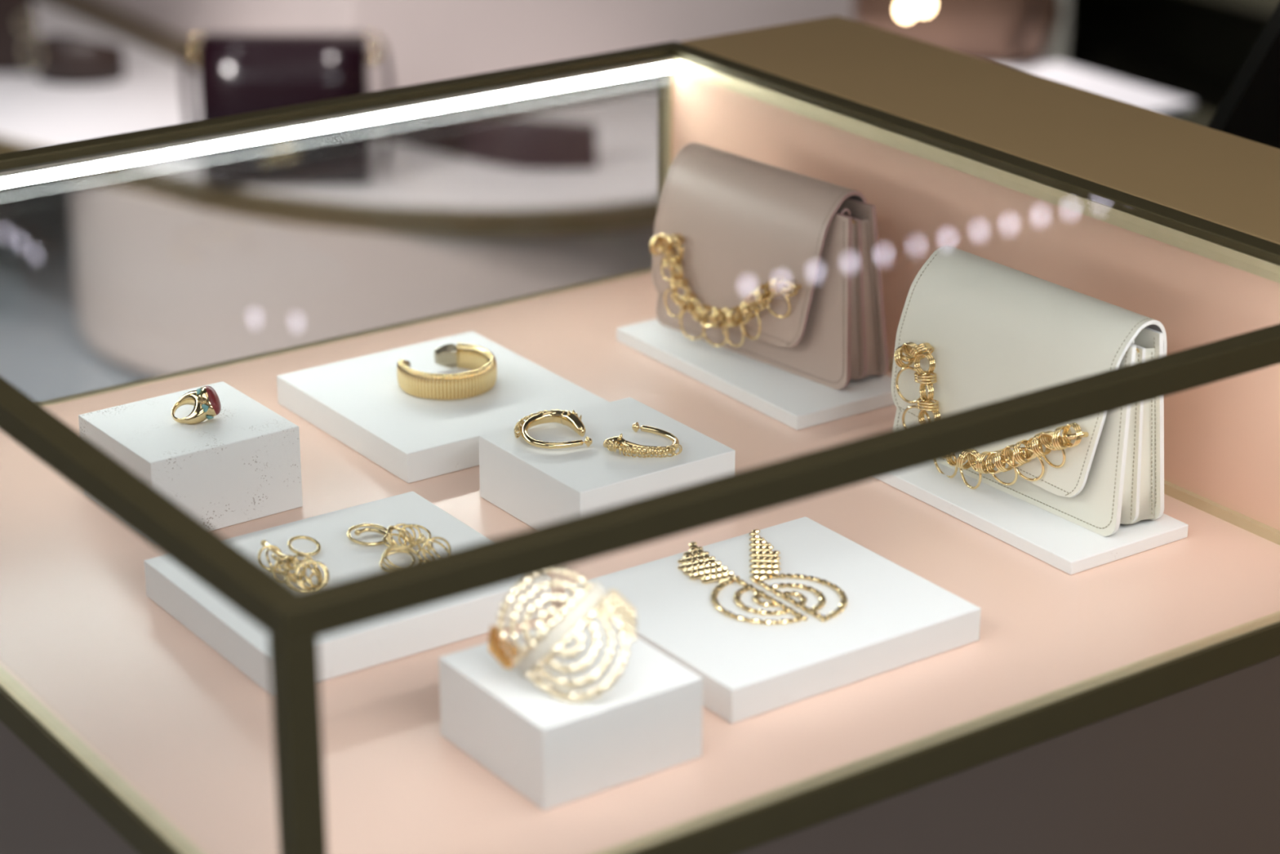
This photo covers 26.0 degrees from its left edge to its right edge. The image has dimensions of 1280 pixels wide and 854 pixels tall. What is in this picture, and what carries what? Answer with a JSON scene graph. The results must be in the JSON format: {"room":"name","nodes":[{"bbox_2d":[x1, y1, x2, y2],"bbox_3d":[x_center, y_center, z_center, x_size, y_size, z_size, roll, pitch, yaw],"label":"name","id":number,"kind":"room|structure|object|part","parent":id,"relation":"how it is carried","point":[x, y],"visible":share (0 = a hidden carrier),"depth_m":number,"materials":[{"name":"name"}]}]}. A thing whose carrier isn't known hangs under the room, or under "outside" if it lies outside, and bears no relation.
{"room":"shop","nodes":[
{"label":"shop","id":0,"kind":"room"},
{"bbox_2d":[0,178,154,402],"bbox_3d":[0.181,0.427,3.795,10.000,0.100,11.000,-14,26,-32],"label":"floor","id":1,"kind":"structure","parent":0,"point":[45,353],"depth_m":5.31,"materials":[{"name":"grey"}]},
{"bbox_2d":[0,0,657,376],"bbox_3d":[-0.923,-0.496,5.441,2.531,0.400,0.988,15,26,33],"label":"podium","id":2,"kind":"object","parent":1,"relation":"on","point":[175,271],"visible":0.6,"depth_m":4.72,"materials":[{"name":"white laminate"}]},
{"bbox_2d":[0,0,37,73],"bbox_3d":[-1.264,-0.837,5.362,0.202,0.288,0.104,-1,22,-2],"label":"bag","id":3,"kind":"object","parent":2,"relation":"on","point":[18,20],"visible":0.98,"depth_m":5.35,"materials":[{"name":"black leather"}]},
{"bbox_2d":[19,34,124,84],"bbox_3d":[-1.090,-0.716,5.321,0.195,0.092,0.110,-1,22,-2],"label":"handbag","id":4,"kind":"object","parent":2,"relation":"on","point":[61,59],"visible":1,"depth_m":5.28,"materials":[{"name":"black leather"}]},
{"bbox_2d":[181,31,392,184],"bbox_3d":[-0.594,-0.537,4.659,0.354,0.245,0.167,-1,22,-2],"label":"shoulder bag","id":5,"kind":"object","parent":2,"relation":"on","point":[238,73],"visible":0.87,"depth_m":4.60,"materials":[{"name":"black leather"}]},
{"bbox_2d":[391,117,597,169],"bbox_3d":[-0.279,-0.513,4.828,0.442,0.088,0.084,11,24,25],"label":"clutch bag","id":6,"kind":"object","parent":2,"relation":"on","point":[509,142],"visible":0.86,"depth_m":4.77,"materials":[{"name":"black leather"}]},
{"bbox_2d":[0,41,1279,853],"bbox_3d":[-0.076,0.397,2.195,0.880,1.134,0.880,-14,26,-32],"label":"display case","id":7,"kind":"object","parent":1,"relation":"on","point":[1130,704],"visible":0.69,"depth_m":1.87,"materials":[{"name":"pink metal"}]},
{"bbox_3d":[-0.430,0.172,1.838,0.014,0.024,0.853,-14,26,-32],"label":"rail","id":8,"kind":"part","parent":7,"relation":"part of","materials":[{"name":"brown metal"}]},
{"bbox_3d":[-0.427,-0.031,1.760,0.020,0.020,0.842,-14,26,-32],"label":"rail","id":9,"kind":"part","parent":7,"relation":"part of","materials":[{"name":"brown metal"}]},
{"bbox_2d":[78,381,302,529],"bbox_3d":[-0.338,0.025,2.085,0.123,0.065,0.118,-15,26,-34],"label":"plinth","id":10,"kind":"object","parent":7,"relation":"on","point":[242,464],"visible":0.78,"depth_m":2.05,"materials":[{"name":"paint"}]},
{"bbox_2d":[171,385,221,424],"bbox_3d":[-0.332,-0.018,2.071,0.037,0.025,0.028,-5,22,-12],"label":"ring","id":11,"kind":"object","parent":10,"relation":"on","point":[206,401],"visible":1,"depth_m":2.06,"materials":[{"name":"gold metal"}]},
{"bbox_3d":[-0.180,0.199,1.472,0.020,0.195,0.020,-14,26,-32],"label":"corner post","id":12,"kind":"part","parent":7,"relation":"part of","materials":[{"name":"brown metal"}]},
{"bbox_3d":[-0.314,-0.254,2.322,0.861,0.020,0.020,-14,26,-32],"label":"rail","id":13,"kind":"part","parent":7,"relation":"part of","materials":[{"name":"brown metal"}]},
{"bbox_2d":[144,491,551,695],"bbox_3d":[-0.203,0.111,1.921,0.217,0.028,0.186,-14,26,-32],"label":"plinth","id":14,"kind":"object","parent":7,"relation":"on","point":[217,623],"visible":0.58,"depth_m":1.89,"materials":[{"name":"paint"}]},
{"bbox_2d":[257,535,328,591],"bbox_3d":[-0.232,0.089,1.910,0.055,0.019,0.077,-14,26,-32],"label":"earring","id":15,"kind":"object","parent":14,"relation":"on","point":[284,560],"visible":0.89,"depth_m":1.89,"materials":[{"name":"gold metal"}]},
{"bbox_2d":[346,523,451,568],"bbox_3d":[-0.169,0.078,1.945,0.058,0.015,0.086,-14,26,-32],"label":"earring","id":16,"kind":"object","parent":14,"relation":"on","point":[393,545],"visible":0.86,"depth_m":1.95,"materials":[{"name":"gold metal"}]},
{"bbox_2d":[276,331,609,483],"bbox_3d":[-0.161,-0.019,2.254,0.190,0.025,0.209,-15,26,-33],"label":"plinth","id":17,"kind":"object","parent":7,"relation":"on","point":[359,402],"visible":0.66,"depth_m":2.22,"materials":[{"name":"paint"}]},
{"bbox_2d":[488,566,637,702],"bbox_3d":[-0.047,0.126,1.676,0.092,0.071,0.052,0,22,-1],"label":"wide cuff","id":18,"kind":"object","parent":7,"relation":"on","point":[530,660],"visible":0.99,"depth_m":1.67,"materials":[{"name":"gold metal"}]},
{"bbox_2d":[439,613,702,809],"bbox_3d":[-0.043,0.174,1.725,0.118,0.055,0.118,-15,26,-33],"label":"plinth","id":19,"kind":"object","parent":7,"relation":"on","point":[553,751],"visible":0.88,"depth_m":1.69,"materials":[{"name":"paint"}]},
{"bbox_2d":[478,396,735,527],"bbox_3d":[-0.025,0.035,2.083,0.140,0.050,0.136,-15,26,-33],"label":"plinth","id":20,"kind":"object","parent":7,"relation":"on","point":[538,486],"visible":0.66,"depth_m":2.05,"materials":[{"name":"paint"}]},
{"bbox_2d":[514,408,592,448],"bbox_3d":[-0.068,0.000,2.081,0.055,0.016,0.063,-5,22,-12],"label":"earring","id":21,"kind":"object","parent":20,"relation":"on","point":[567,418],"visible":1,"depth_m":2.08,"materials":[{"name":"gold metal"}]},
{"bbox_2d":[603,422,682,457],"bbox_3d":[0.006,0.010,2.059,0.057,0.014,0.056,13,25,29],"label":"earring","id":22,"kind":"object","parent":20,"relation":"on","point":[618,442],"visible":1,"depth_m":2.04,"materials":[{"name":"gold metal"}]},
{"bbox_3d":[0.030,-0.242,2.587,0.020,0.195,0.020,-14,26,-32],"label":"corner post","id":23,"kind":"part","parent":7,"relation":"part of","materials":[{"name":"gold metal"}]},
{"bbox_2d":[677,541,807,624],"bbox_3d":[0.056,0.109,1.894,0.045,0.004,0.145,-12,25,-28],"label":"earring","id":24,"kind":"object","parent":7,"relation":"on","point":[697,562],"visible":1,"depth_m":1.90,"materials":[{"name":"gold metal"}]},
{"bbox_2d":[616,318,894,430],"bbox_3d":[0.102,-0.054,2.361,0.120,0.012,0.258,-14,26,-32],"label":"plinth","id":25,"kind":"object","parent":7,"relation":"on","point":[796,402],"visible":0.51,"depth_m":2.31,"materials":[{"name":"paint"}]},
{"bbox_2d":[648,142,888,389],"bbox_3d":[0.102,-0.138,2.339,0.079,0.158,0.235,-18,28,-38],"label":"handbag","id":26,"kind":"object","parent":7,"relation":"on","point":[772,265],"visible":1,"depth_m":2.31,"materials":[{"name":"beige leather"}]},
{"bbox_3d":[0.068,-0.117,2.342,0.024,0.069,0.171,-18,28,-38],"label":"chain","id":27,"kind":"part","parent":26,"relation":"part of","materials":[{"name":"gold metal"}]},
{"bbox_3d":[0.099,-0.129,2.338,0.022,0.142,0.234,-18,28,-38],"label":"panel","id":28,"kind":"part","parent":26,"relation":"part of","materials":[{"name":"beige leather"}]},
{"bbox_3d":[0.127,-0.140,2.361,0.007,0.146,0.234,-18,28,-38],"label":"panel","id":29,"kind":"part","parent":26,"relation":"part of","materials":[{"name":"beige leather"}]},
{"bbox_2d":[564,516,981,723],"bbox_3d":[0.089,0.127,1.887,0.211,0.024,0.190,-15,26,-33],"label":"plinth","id":30,"kind":"object","parent":7,"relation":"on","point":[893,617],"visible":0.76,"depth_m":1.85,"materials":[{"name":"paint"}]},
{"bbox_3d":[0.172,0.009,1.663,0.880,0.020,0.020,-14,26,-32],"label":"rail","id":31,"kind":"part","parent":7,"relation":"part of","materials":[{"name":"brown metal"}]},
{"bbox_2d":[749,528,847,622],"bbox_3d":[0.099,0.102,1.911,0.048,0.004,0.150,-11,24,-26],"label":"earring","id":32,"kind":"object","parent":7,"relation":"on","point":[766,563],"visible":1,"depth_m":1.90,"materials":[{"name":"gold metal"}]},
{"bbox_3d":[0.174,0.212,1.741,0.880,0.024,0.014,-14,26,-32],"label":"rail","id":33,"kind":"part","parent":7,"relation":"part of","materials":[{"name":"brown metal"}]},
{"bbox_3d":[0.277,-0.212,2.220,0.020,0.020,0.842,-14,26,-32],"label":"rail","id":34,"kind":"part","parent":7,"relation":"part of","materials":[{"name":"brown metal"}]},
{"bbox_3d":[0.276,-0.112,2.259,0.010,0.195,0.842,-14,26,-32],"label":"panel","id":35,"kind":"part","parent":7,"relation":"part of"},
{"bbox_2d":[890,245,1167,536],"bbox_3d":[0.282,-0.029,2.074,0.080,0.161,0.240,-15,26,-34],"label":"handbag","id":36,"kind":"object","parent":7,"relation":"on","point":[973,331],"visible":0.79,"depth_m":2.04,"materials":[{"name":"white leather"}]},
{"bbox_3d":[0.257,-0.004,2.071,0.026,0.082,0.195,-15,26,-34],"label":"chain","id":37,"kind":"part","parent":36,"relation":"part of","materials":[{"name":"gold metal"}]},
{"bbox_3d":[0.279,-0.021,2.074,0.022,0.142,0.240,-15,26,-34],"label":"panel","id":38,"kind":"part","parent":36,"relation":"part of","materials":[{"name":"beige leather"}]},
{"bbox_3d":[0.309,-0.032,2.094,0.007,0.146,0.240,-15,26,-34],"label":"panel","id":39,"kind":"part","parent":36,"relation":"part of","materials":[{"name":"beige leather"}]},
{"bbox_2d":[876,462,1188,574],"bbox_3d":[0.283,0.051,2.099,0.117,0.010,0.250,-14,26,-32],"label":"plinth","id":40,"kind":"object","parent":7,"relation":"on","point":[1071,548],"visible":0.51,"depth_m":2.03,"materials":[{"name":"paint"}]},
{"bbox_2d":[680,15,1279,244],"bbox_3d":[0.455,0.334,2.357,0.186,1.135,1.194,-14,26,-32],"label":"base cabinet","id":41,"kind":"object","parent":1,"relation":"on","point":[1228,180],"visible":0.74,"depth_m":2.31,"materials":[{"name":"brown metal"}]},
{"bbox_2d":[998,57,1195,118],"bbox_3d":[0.527,-0.324,4.784,0.460,0.570,0.680,-14,26,-32],"label":"countertop","id":42,"kind":"structure","parent":1,"relation":"on","point":[1122,91],"depth_m":4.63,"materials":[{"name":"white laminate"}]},
{"bbox_2d":[853,0,1062,63],"bbox_3d":[0.549,-0.837,4.748,0.358,0.408,0.182,3,22,6],"label":"bag","id":43,"kind":"object","parent":42,"relation":"on","point":[994,31],"visible":0.73,"depth_m":4.74,"materials":[{"name":"leather"}]},
{"bbox_2d":[1065,0,1279,127],"bbox_3d":[1.671,-1.289,5.422,0.400,1.900,3.400,-14,26,-32],"label":"shelving","id":44,"kind":"object","parent":1,"relation":"on","point":[1194,51],"visible":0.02,"depth_m":6.44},
{"bbox_2d":[396,342,497,400],"bbox_3d":[-0.156,-0.045,2.254,0.081,0.022,0.078,-14,26,-32],"label":"bracelet","id":45,"kind":"object","parent":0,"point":[477,381],"visible":1,"depth_m":2.23,"materials":[{"name":"gold metal"}]},
{"bbox_2d":[63,0,854,181],"bbox_3d":[-0.930,-1.616,6.720,1.670,1.540,3.840,-14,26,-32],"label":"wall","id":46,"kind":"structure","parent":0,"point":[425,41],"depth_m":5.12,"materials":[{"name":"paint"}]},
{"bbox_2d":[39,0,657,137],"bbox_3d":[-0.928,-1.289,6.831,1.685,0.050,3.870,-14,26,-32],"label":"baseboard","id":47,"kind":"structure","parent":46,"relation":"attached to","point":[164,42],"depth_m":5.44,"materials":[{"name":"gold metal"}]},
{"bbox_2d":[1042,0,1069,63],"bbox_3d":[0.774,-1.891,5.754,0.200,2.770,0.300,-14,26,-32],"label":"trim","id":48,"kind":"structure","parent":46,"relation":"attached to","point":[1058,51],"depth_m":6.08,"materials":[{"name":"grey"}]},
{"bbox_3d":[0.187,-2.241,2.738,10.000,0.100,11.000,-14,26,-32],"label":"ceiling","id":49,"kind":"structure","parent":0,"visible":0},
{"bbox_2d":[896,0,915,20],"bbox_3d":[0.392,-1.510,3.699,0.028,1.966,0.028,-14,26,-32],"label":"lamp","id":50,"kind":"object","parent":49,"relation":"hanging from","point":[905,9],"visible":1,"depth_m":4.04,"materials":[{"name":"white"}]},
{"bbox_2d":[915,0,933,14],"bbox_3d":[0.421,-1.522,3.731,0.028,1.966,0.028,-14,26,-32],"label":"lamp","id":51,"kind":"object","parent":49,"relation":"hanging from","point":[922,6],"visible":1,"depth_m":4.08,"materials":[{"name":"white"}]},
{"bbox_3d":[0.962,0.483,2.580,0.345,0.695,0.640,-14,26,-32],"label":"countertop","id":52,"kind":"structure","parent":0,"visible":0},
{"bbox_2d":[1207,1,1279,149],"bbox_3d":[0.739,-0.270,2.293,0.101,0.730,0.685,-14,26,-32],"label":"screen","id":53,"kind":"object","parent":52,"relation":"on","point":[1250,109],"visible":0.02,"depth_m":2.47,"materials":[{"name":"black"}]}
]}

